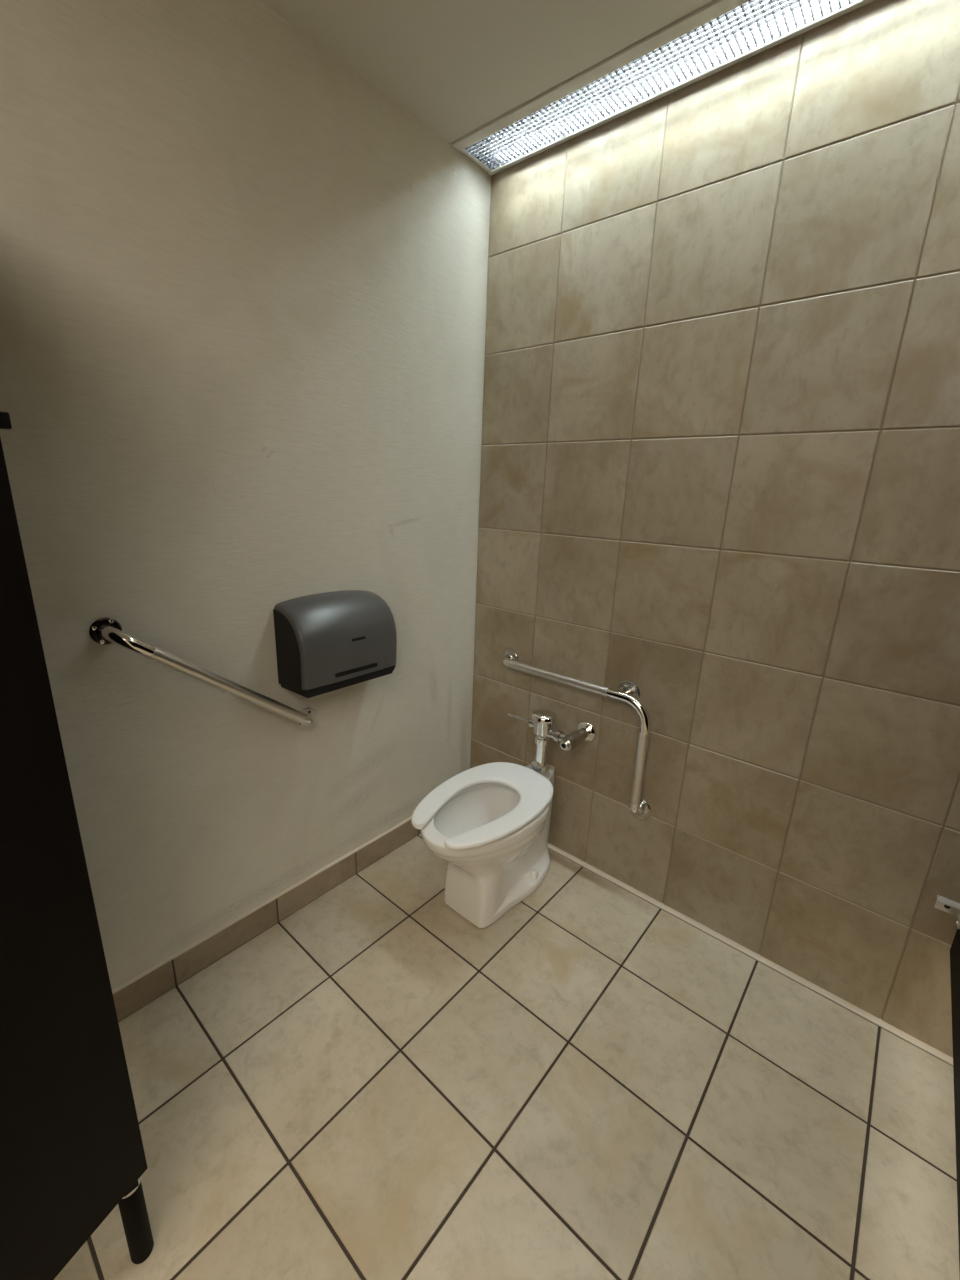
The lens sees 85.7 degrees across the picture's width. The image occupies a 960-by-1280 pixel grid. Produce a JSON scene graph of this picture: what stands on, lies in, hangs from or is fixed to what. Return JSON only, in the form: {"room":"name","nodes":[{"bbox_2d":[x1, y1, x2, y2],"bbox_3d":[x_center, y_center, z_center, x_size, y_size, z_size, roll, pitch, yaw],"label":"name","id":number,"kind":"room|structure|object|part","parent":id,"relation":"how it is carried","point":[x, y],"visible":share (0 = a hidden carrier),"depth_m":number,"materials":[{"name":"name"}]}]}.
{"room":"public restroom stall","nodes":[
{"label":"public restroom stall","id":0,"kind":"room"},
{"bbox_2d":[0,0,490,989],"bbox_3d":[-1.101,-0.167,0.836,0.080,2.488,3.430,15,20,38],"label":"wall","id":1,"kind":"structure","parent":0,"point":[243,286],"depth_m":1.28,"materials":[{"name":"paint"}]},
{"bbox_2d":[89,618,316,730],"bbox_3d":[-0.657,0.121,1.355,0.067,0.432,0.540,15,20,38],"label":"grab bar","id":2,"kind":"object","parent":1,"relation":"attached to","point":[104,631],"visible":1,"depth_m":1.24,"materials":[{"name":"silver metal"}]},
{"bbox_2d":[112,816,420,1021],"bbox_3d":[-1.137,1.001,1.104,0.010,0.094,3.350,15,20,38],"label":"baseboard","id":3,"kind":"structure","parent":1,"relation":"attached to","point":[146,989],"depth_m":1.58,"materials":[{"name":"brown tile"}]},
{"bbox_2d":[273,590,396,697],"bbox_3d":[-0.417,-0.002,1.548,0.142,0.264,0.338,15,20,38],"label":"dispenser","id":4,"kind":"object","parent":1,"relation":"attached to","point":[326,642],"visible":1,"depth_m":1.47,"materials":[{"name":"grey plastic"}]},
{"bbox_2d":[260,0,713,142],"bbox_3d":[0.171,-0.912,-0.526,3.270,0.020,3.350,15,20,38],"label":"ceiling","id":5,"kind":"structure","parent":0,"point":[456,66],"depth_m":1.21,"materials":[{"name":"white paint"}]},
{"bbox_2d":[452,0,874,174],"bbox_3d":[0.902,-1.317,0.867,2.440,0.108,0.188,15,20,38],"label":"ceiling light","id":6,"kind":"object","parent":5,"relation":"attached to","point":[718,35],"visible":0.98,"depth_m":1.27,"materials":[{"name":"white plastic"}]},
{"bbox_2d":[54,834,959,1279],"bbox_3d":[0.082,1.404,0.128,3.270,0.060,3.350,15,20,38],"label":"floor","id":7,"kind":"structure","parent":0,"point":[587,1081],"depth_m":1.19,"materials":[{"name":"brown tile"}]},
{"bbox_2d":[0,411,153,1263],"bbox_3d":[-0.761,0.183,0.855,0.542,1.830,0.062,15,20,38],"label":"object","id":8,"kind":"structure","parent":7,"relation":"on","point":[132,1207],"depth_m":0.90,"materials":[{"name":"metal"}]},
{"bbox_2d":[0,437,147,1279],"bbox_3d":[-0.688,0.210,0.247,0.026,1.545,0.860,9,17,22],"label":"toilet partition","id":9,"kind":"structure","parent":8,"relation":"in","point":[71,1144],"depth_m":0.65,"materials":[{"name":"laminate"}]},
{"bbox_3d":[-0.765,0.092,0.820,0.542,1.636,0.022,15,20,38],"label":"panel","id":10,"kind":"part","parent":8,"relation":"part of","materials":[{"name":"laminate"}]},
{"bbox_3d":[-0.612,1.027,0.918,0.036,0.183,0.036,15,20,38],"label":"leg","id":11,"kind":"part","parent":8,"relation":"part of","materials":[{"name":"metal"}]},
{"bbox_2d":[411,762,554,927],"bbox_3d":[0.053,0.694,1.782,0.342,0.403,0.630,15,20,38],"label":"toilet","id":12,"kind":"object","parent":7,"relation":"on","point":[490,822],"visible":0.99,"depth_m":1.70,"materials":[{"name":"white ceramic"}]},
{"bbox_3d":[0.021,0.520,1.686,0.343,0.019,0.515,15,20,38],"label":"seat","id":13,"kind":"part","parent":12,"relation":"part of","materials":[{"name":"white plastic"}]},
{"bbox_2d":[507,709,595,774],"bbox_3d":[0.245,0.364,1.891,0.308,0.238,0.155,15,20,38],"label":"valve","id":14,"kind":"object","parent":12,"relation":"on","point":[541,721],"visible":0.98,"depth_m":1.84,"materials":[{"name":"silver metal"}]},
{"bbox_3d":[0.159,0.296,1.913,0.122,0.034,0.035,15,20,38],"label":"lever handle","id":15,"kind":"part","parent":14,"relation":"part of","materials":[{"name":"silver metal"}]},
{"bbox_2d":[470,0,959,1057],"bbox_3d":[1.252,-0.134,1.039,3.290,2.488,0.080,15,20,38],"label":"wall","id":16,"kind":"structure","parent":0,"point":[720,476],"depth_m":1.40,"materials":[{"name":"beige tile"}]},
{"bbox_2d":[502,649,650,819],"bbox_3d":[0.312,0.333,1.885,0.670,0.483,0.067,15,20,38],"label":"grab bar","id":17,"kind":"object","parent":16,"relation":"attached to","point":[627,692],"visible":1,"depth_m":1.72,"materials":[{"name":"silver metal"}]},
{"bbox_2d":[548,843,952,1065],"bbox_3d":[1.176,1.067,1.343,3.250,0.012,0.014,15,20,38],"label":"trim","id":18,"kind":"structure","parent":16,"relation":"attached to","point":[819,990],"depth_m":1.58,"materials":[{"name":"beige"}]},
{"bbox_2d":[934,895,959,1271],"bbox_3d":[0.711,0.160,0.551,0.071,1.512,1.452,15,20,38],"label":"partition","id":19,"kind":"structure","parent":16,"relation":"attached to","point":[952,907],"depth_m":1.07,"materials":[{"name":"laminate"}]},
{"bbox_3d":[0.722,0.167,0.528,0.022,1.512,1.430,15,20,38],"label":"panel","id":20,"kind":"part","parent":19,"relation":"part of","materials":[{"name":"laminate"}]}
]}

